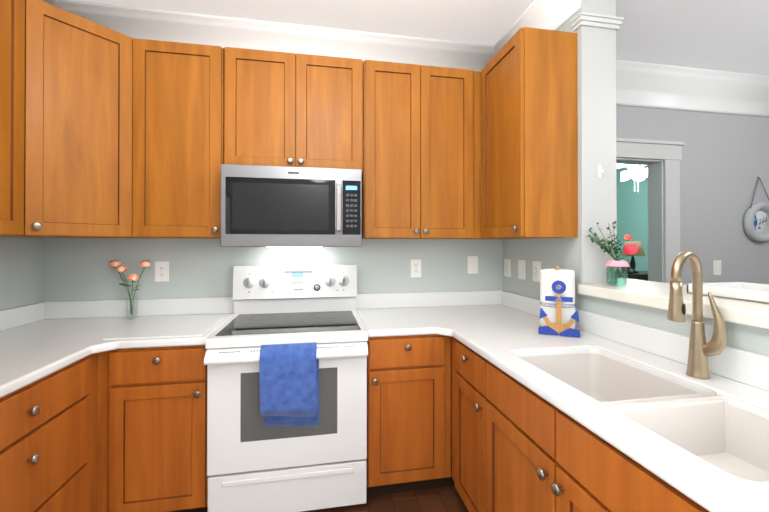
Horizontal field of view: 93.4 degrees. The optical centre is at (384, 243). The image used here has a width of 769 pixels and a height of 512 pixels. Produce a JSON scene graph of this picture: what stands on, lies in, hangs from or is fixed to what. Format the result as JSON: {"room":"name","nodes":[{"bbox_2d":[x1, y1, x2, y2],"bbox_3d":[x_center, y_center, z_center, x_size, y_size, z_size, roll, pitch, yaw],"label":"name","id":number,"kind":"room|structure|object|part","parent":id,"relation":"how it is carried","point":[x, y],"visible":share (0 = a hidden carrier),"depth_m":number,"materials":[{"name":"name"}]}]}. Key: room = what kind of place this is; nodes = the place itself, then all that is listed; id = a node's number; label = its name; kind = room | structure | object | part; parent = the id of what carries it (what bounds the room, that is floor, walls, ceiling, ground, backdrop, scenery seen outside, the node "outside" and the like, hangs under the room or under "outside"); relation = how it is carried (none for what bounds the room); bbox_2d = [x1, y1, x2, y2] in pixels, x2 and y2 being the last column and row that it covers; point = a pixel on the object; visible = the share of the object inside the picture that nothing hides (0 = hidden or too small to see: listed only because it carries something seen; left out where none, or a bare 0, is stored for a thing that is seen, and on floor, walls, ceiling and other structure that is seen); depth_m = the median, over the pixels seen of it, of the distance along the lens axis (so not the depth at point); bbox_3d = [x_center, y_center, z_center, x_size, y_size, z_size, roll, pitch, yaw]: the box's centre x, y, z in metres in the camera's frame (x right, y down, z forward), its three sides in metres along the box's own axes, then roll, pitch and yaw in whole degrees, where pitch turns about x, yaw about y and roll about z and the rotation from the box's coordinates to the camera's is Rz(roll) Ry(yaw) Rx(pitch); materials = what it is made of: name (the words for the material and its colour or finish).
{"room":"kitchen","nodes":[
{"label":"kitchen","id":0,"kind":"room"},
{"bbox_2d":[0,237,43,310],"bbox_3d":[-1.691,-0.019,0.064,0.120,2.740,4.200,0,0,-10],"label":"wall","id":1,"kind":"structure","parent":0,"point":[21,271],"depth_m":1.98,"materials":[{"name":"grey paint"}]},
{"bbox_2d":[0,0,27,237],"bbox_3d":[-1.676,-0.569,1.221,0.323,1.070,0.706,0,0,-10],"label":"upper cabinet","id":2,"kind":"object","parent":1,"relation":"attached to","point":[13,13],"depth_m":1.54,"materials":[{"name":"brown wood"}]},
{"bbox_2d":[41,0,56,6],"bbox_3d":[-1.569,-1.306,0.092,0.130,0.165,4.200,0,0,-10],"label":"crown molding","id":3,"kind":"structure","parent":1,"relation":"attached to","point":[53,2],"depth_m":2.04,"materials":[{"name":"white"}]},
{"bbox_2d":[302,434,468,511],"bbox_3d":[0.891,1.386,2.159,8.000,0.050,7.800,0,0,-10],"label":"floor","id":4,"kind":"structure","parent":0,"point":[445,499],"depth_m":1.89,"materials":[{"name":"brown wood"}]},
{"bbox_2d":[0,297,233,511],"bbox_3d":[-1.364,0.851,1.593,1.072,1.014,1.297,0,0,-10],"label":"base cabinet","id":5,"kind":"object","parent":4,"relation":"on","point":[88,423],"depth_m":1.65,"materials":[{"name":"brown wood"}]},
{"bbox_2d":[0,313,233,397],"bbox_3d":[-1.364,0.463,1.595,1.074,0.038,1.298,0,0,-10],"label":"countertop","id":6,"kind":"structure","parent":5,"relation":"on","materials":[{"name":"white stone"}]},
{"bbox_2d":[109,260,150,319],"bbox_3d":[-1.496,0.272,2.124,0.218,0.347,0.080,0,0,-10],"label":"flower vase","id":7,"kind":"object","parent":6,"relation":"on","point":[124,268],"visible":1,"depth_m":2.12,"materials":[{"name":"clear glass"}]},
{"bbox_3d":[-1.488,0.383,2.133,0.058,0.125,0.058,0,0,-10],"label":"glass","id":8,"kind":"part","parent":7,"relation":"part of","materials":[{"name":"white"}]},
{"bbox_2d":[102,318,222,340],"bbox_3d":[-1.117,0.440,1.885,0.430,0.009,0.420,0,0,-10],"label":"cutting board","id":9,"kind":"object","parent":6,"relation":"on","point":[167,328],"visible":1,"depth_m":1.82,"materials":[{"name":"white plastic"}]},
{"bbox_2d":[204,264,367,511],"bbox_3d":[-0.508,0.750,2.029,0.766,1.220,0.696,0,0,-10],"label":"range","id":10,"kind":"object","parent":4,"relation":"on","point":[286,355],"visible":1,"depth_m":1.77,"materials":[{"name":"white metal"}]},
{"bbox_3d":[-0.453,0.525,1.732,0.750,0.063,0.062,0,0,-10],"label":"handle","id":11,"kind":"part","parent":10,"relation":"part of","materials":[{"name":"white metal"}]},
{"bbox_3d":[-0.463,0.790,1.782,0.750,0.594,0.051,0,0,-10],"label":"door","id":12,"kind":"part","parent":10,"relation":"part of","materials":[{"name":"white metal"}]},
{"bbox_3d":[-0.462,1.208,1.779,0.750,0.213,0.053,0,0,-10],"label":"drawer","id":13,"kind":"part","parent":10,"relation":"part of","materials":[{"name":"white metal"}]},
{"bbox_2d":[259,342,318,427],"bbox_3d":[-0.449,0.693,1.724,0.270,0.419,0.075,0,0,-10],"label":"towel","id":14,"kind":"object","parent":10,"relation":"hanging from","point":[288,371],"depth_m":1.70,"materials":[{"name":"blue fabric"}]},
{"bbox_2d":[356,292,447,496],"bbox_3d":[0.067,0.854,2.156,0.408,1.014,0.707,0,0,-10],"label":"base cabinet","id":15,"kind":"object","parent":4,"relation":"on","point":[407,358],"depth_m":1.90,"materials":[{"name":"brown wood"}]},
{"bbox_2d":[416,290,768,511],"bbox_3d":[0.749,0.851,1.443,0.675,1.014,2.357,0,0,-10],"label":"base cabinet","id":16,"kind":"object","parent":4,"relation":"on","point":[602,413],"depth_m":1.17,"materials":[{"name":"brown wood"}]},
{"bbox_2d":[356,305,768,511],"bbox_3d":[0.548,0.462,1.407,1.084,0.038,2.358,0,0,-10],"label":"countertop","id":17,"kind":"structure","parent":16,"relation":"on","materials":[{"name":"white stone"}]},
{"bbox_2d":[539,266,576,329],"bbox_3d":[0.886,0.280,1.858,0.176,0.330,0.176,0,0,-10],"label":"paper towel roll","id":18,"kind":"object","parent":17,"relation":"on","point":[548,277],"visible":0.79,"depth_m":1.79,"materials":[{"name":"white paper"}]},
{"bbox_2d":[538,280,579,336],"bbox_3d":[0.842,0.312,1.750,0.181,0.263,0.039,0,0,25],"label":"decor","id":19,"kind":"object","parent":17,"relation":"on","point":[558,327],"visible":1,"depth_m":1.74,"materials":[{"name":"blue wood"}]},
{"bbox_2d":[513,347,768,481],"bbox_3d":[0.788,0.549,1.117,0.403,0.206,0.842,0,0,-10],"label":"sink","id":20,"kind":"object","parent":17,"relation":"in","point":[728,432],"depth_m":1.05,"materials":[{"name":"white ceramic"}]},
{"bbox_2d":[667,251,727,378],"bbox_3d":[0.987,0.233,1.173,0.186,0.416,0.106,0,0,-10],"label":"faucet","id":21,"kind":"object","parent":17,"relation":"on","point":[700,350],"visible":1,"depth_m":1.18,"materials":[{"name":"gold metal"}]},
{"bbox_2d":[618,267,647,280],"bbox_3d":[2.991,0.811,4.288,1.140,1.121,0.506,0,0,-10],"label":"dresser","id":22,"kind":"object","parent":4,"relation":"on","point":[641,275],"depth_m":4.05,"materials":[{"name":"black wood"}]},
{"bbox_3d":[2.987,0.299,4.181,0.754,0.100,0.115,0,0,-14],"label":"items on the dresser","id":23,"kind":"part","parent":22,"relation":"part of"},
{"bbox_2d":[620,241,645,272],"bbox_3d":[2.925,0.165,4.267,0.256,0.370,0.256,0,0,-10],"label":"table lamp","id":24,"kind":"object","parent":22,"relation":"on","point":[640,252],"visible":0.56,"depth_m":4.21,"materials":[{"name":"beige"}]},
{"bbox_2d":[44,105,768,433],"bbox_3d":[0.692,-0.006,2.698,7.800,2.740,0.120,0,0,-10],"label":"wall","id":25,"kind":"structure","parent":0,"point":[78,269],"depth_m":2.60,"materials":[{"name":"grey paint"}]},
{"bbox_2d":[28,0,135,237],"bbox_3d":[-1.471,-0.566,1.770,0.303,1.062,0.303,0,0,-10],"label":"upper cabinet","id":26,"kind":"object","parent":25,"relation":"attached to","point":[105,132],"depth_m":1.75,"materials":[{"name":"brown wood"}]},
{"bbox_3d":[-1.459,-0.566,1.761,0.048,1.062,0.411,0,0,35],"label":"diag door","id":27,"kind":"part","parent":26,"relation":"part of","materials":[{"name":"brown wood"}]},
{"bbox_2d":[155,261,168,281],"bbox_3d":[-1.382,0.176,2.250,0.078,0.124,0.008,0,0,-10],"label":"outlet","id":28,"kind":"object","parent":25,"relation":"attached to","point":[161,270],"depth_m":2.25,"materials":[{"name":"white plastic"}]},
{"bbox_2d":[132,39,223,238],"bbox_3d":[-1.157,-0.564,2.133,0.458,1.070,0.323,0,0,-10],"label":"upper cabinet","id":29,"kind":"object","parent":25,"relation":"attached to","point":[178,90],"depth_m":1.98,"materials":[{"name":"brown wood"}]},
{"bbox_2d":[57,0,492,71],"bbox_3d":[-0.486,-1.296,2.360,2.780,0.165,0.130,0,0,-10],"label":"crown molding","id":30,"kind":"structure","parent":25,"relation":"attached to","point":[172,26],"depth_m":2.31,"materials":[{"name":"white"}]},
{"bbox_2d":[224,47,367,171],"bbox_3d":[-0.542,-0.762,2.248,0.786,0.674,0.323,0,0,-10],"label":"upper cabinet","id":31,"kind":"object","parent":25,"relation":"attached to","point":[281,108],"depth_m":2.09,"materials":[{"name":"brown wood"}]},
{"bbox_2d":[220,164,361,246],"bbox_3d":[-0.536,-0.199,2.184,0.758,0.445,0.442,0,0,-10],"label":"microwave","id":32,"kind":"object","parent":31,"relation":"attached to","point":[273,206],"visible":1,"depth_m":1.99,"materials":[{"name":"grey metal"}]},
{"bbox_3d":[-0.255,-0.202,2.026,0.029,0.275,0.030,0,0,-10],"label":"handle","id":33,"kind":"part","parent":32,"relation":"part of","materials":[{"name":"white metal"}]},
{"bbox_2d":[0,290,768,390],"bbox_3d":[-0.358,0.392,1.241,2.926,0.102,2.358,0,0,-10],"label":"backsplash","id":34,"kind":"structure","parent":25,"relation":"attached to","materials":[{"name":"white"}]},
{"bbox_2d":[410,259,420,276],"bbox_3d":[0.221,0.177,2.545,0.078,0.124,0.008,0,0,-10],"label":"outlet","id":35,"kind":"object","parent":25,"relation":"attached to","point":[415,265],"depth_m":2.54,"materials":[{"name":"white plastic"}]},
{"bbox_2d":[362,60,471,238],"bbox_3d":[0.222,-0.563,2.387,0.758,1.070,0.323,0,0,-10],"label":"upper cabinet","id":36,"kind":"object","parent":25,"relation":"attached to","point":[417,183],"depth_m":2.22,"materials":[{"name":"brown wood"}]},
{"bbox_2d":[468,256,477,273],"bbox_3d":[0.639,0.159,2.622,0.078,0.124,0.007,0,0,-10],"label":"light switch","id":37,"kind":"object","parent":25,"relation":"attached to","point":[472,260],"depth_m":2.62,"materials":[{"name":"white plastic"}]},
{"bbox_2d":[616,138,684,282],"bbox_3d":[1.849,0.273,2.897,1.140,2.182,0.165,0,0,-10],"label":"door frame","id":38,"kind":"structure","parent":25,"relation":"attached to","point":[660,159],"depth_m":2.92,"materials":[{"name":"grey wood"}]},
{"bbox_2d":[616,59,768,116],"bbox_3d":[2.813,-1.230,2.973,3.530,0.290,0.118,0,0,-10],"label":"crown molding","id":39,"kind":"structure","parent":25,"relation":"attached to","point":[652,85],"depth_m":2.91,"materials":[{"name":"white"}]},
{"bbox_2d":[713,260,720,274],"bbox_3d":[2.769,0.204,3.010,0.078,0.124,0.013,0,0,-10],"label":"outlet","id":40,"kind":"object","parent":25,"relation":"attached to","point":[716,263],"depth_m":3.01,"materials":[{"name":"white plastic"}]},
{"bbox_2d":[742,176,768,242],"bbox_3d":[3.196,-0.287,3.069,0.344,0.568,0.057,0,0,-10],"label":"wall art","id":41,"kind":"object","parent":25,"relation":"attached to","point":[755,221],"visible":1,"depth_m":3.06,"materials":[{"name":"grey ceramic"}]},
{"bbox_3d":[3.196,-0.175,3.068,0.344,0.344,0.056,0,0,-10],"label":"frame","id":42,"kind":"part","parent":41,"relation":"part of","materials":[{"name":"grey ceramic"}]},
{"bbox_2d":[75,0,768,75],"bbox_3d":[0.891,-1.404,2.172,8.000,0.050,7.800,0,0,-10],"label":"ceiling","id":43,"kind":"structure","parent":0,"point":[488,22],"depth_m":2.24,"materials":[{"name":"white paint"}]},
{"bbox_2d":[616,164,647,191],"bbox_3d":[3.185,-1.010,4.632,1.223,0.723,1.168,0,0,-10],"label":"ceiling fan","id":44,"kind":"object","parent":43,"relation":"hanging from","point":[633,173],"visible":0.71,"depth_m":4.56,"materials":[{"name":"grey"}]},
{"bbox_2d":[616,164,647,270],"bbox_3d":[4.299,0.004,4.978,0.120,2.740,3.060,0,0,-10],"label":"wall","id":45,"kind":"structure","parent":0,"point":[632,213],"depth_m":5.90,"materials":[{"name":"teal paint"}]},
{"bbox_2d":[502,10,768,355],"bbox_3d":[1.348,-0.016,0.622,0.200,2.740,4.200,0,0,-10],"label":"wall","id":46,"kind":"structure","parent":0,"point":[552,253],"depth_m":1.89,"materials":[{"name":"grey paint"}]},
{"bbox_2d":[504,259,510,276],"bbox_3d":[0.879,0.177,2.594,0.008,0.124,0.078,0,0,-10],"label":"outlet","id":47,"kind":"object","parent":46,"relation":"attached to","point":[507,262],"depth_m":2.58,"materials":[{"name":"white plastic"}]},
{"bbox_2d":[518,260,524,279],"bbox_3d":[0.909,0.177,2.412,0.013,0.124,0.078,0,0,-10],"label":"outlet","id":48,"kind":"object","parent":46,"relation":"attached to","point":[521,263],"depth_m":2.41,"materials":[{"name":"white plastic"}]},
{"bbox_2d":[480,27,577,238],"bbox_3d":[0.810,-0.564,2.091,0.323,1.070,0.458,0,0,-10],"label":"upper cabinet","id":49,"kind":"object","parent":46,"relation":"attached to","point":[529,122],"depth_m":1.88,"materials":[{"name":"brown wood"}]},
{"bbox_2d":[533,261,540,281],"bbox_3d":[0.943,0.176,2.245,0.008,0.124,0.078,0,0,-10],"label":"outlet","id":50,"kind":"object","parent":46,"relation":"attached to","point":[536,265],"depth_m":2.24,"materials":[{"name":"white plastic"}]},
{"bbox_2d":[493,0,581,56],"bbox_3d":[0.893,-1.296,2.187,0.130,0.165,0.670,0,0,-10],"label":"crown molding","id":51,"kind":"structure","parent":46,"relation":"attached to","point":[541,14],"depth_m":2.07,"materials":[{"name":"white"}]},
{"bbox_2d":[571,0,623,309],"bbox_3d":[1.045,-0.009,2.272,0.254,2.740,0.846,0,0,-10],"label":"column","id":52,"kind":"structure","parent":46,"relation":"attached to","point":[597,23],"depth_m":1.88,"materials":[{"name":"grey paint"}]},
{"bbox_2d":[598,165,603,177],"bbox_3d":[1.118,-0.373,1.871,0.022,0.065,0.024,0,0,-10],"label":"hook","id":53,"kind":"object","parent":46,"relation":"attached to","point":[600,171],"visible":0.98,"depth_m":1.88,"materials":[{"name":"white"}]},
{"bbox_2d":[578,278,768,329],"bbox_3d":[1.509,0.228,0.422,0.515,0.050,3.750,0,0,-10],"label":"sill","id":54,"kind":"structure","parent":46,"relation":"on","point":[652,294],"depth_m":1.42,"materials":[{"name":"beige"}]},
{"bbox_2d":[586,221,638,286],"bbox_3d":[1.111,0.050,1.783,0.174,0.316,0.196,0,0,-10],"label":"flower arrangement","id":55,"kind":"object","parent":54,"relation":"on","point":[630,250],"visible":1,"depth_m":1.76,"materials":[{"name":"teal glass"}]},
{"bbox_3d":[1.136,0.146,1.772,0.088,0.124,0.088,0,0,-10],"label":"glass","id":56,"kind":"part","parent":55,"relation":"part of","materials":[{"name":"green"}]},
{"bbox_2d":[687,282,768,303],"bbox_3d":[1.510,0.183,0.845,0.280,0.041,1.380,0,0,-10],"label":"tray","id":57,"kind":"object","parent":54,"relation":"on","point":[752,292],"visible":1,"depth_m":1.37,"materials":[{"name":"white"}]}
]}

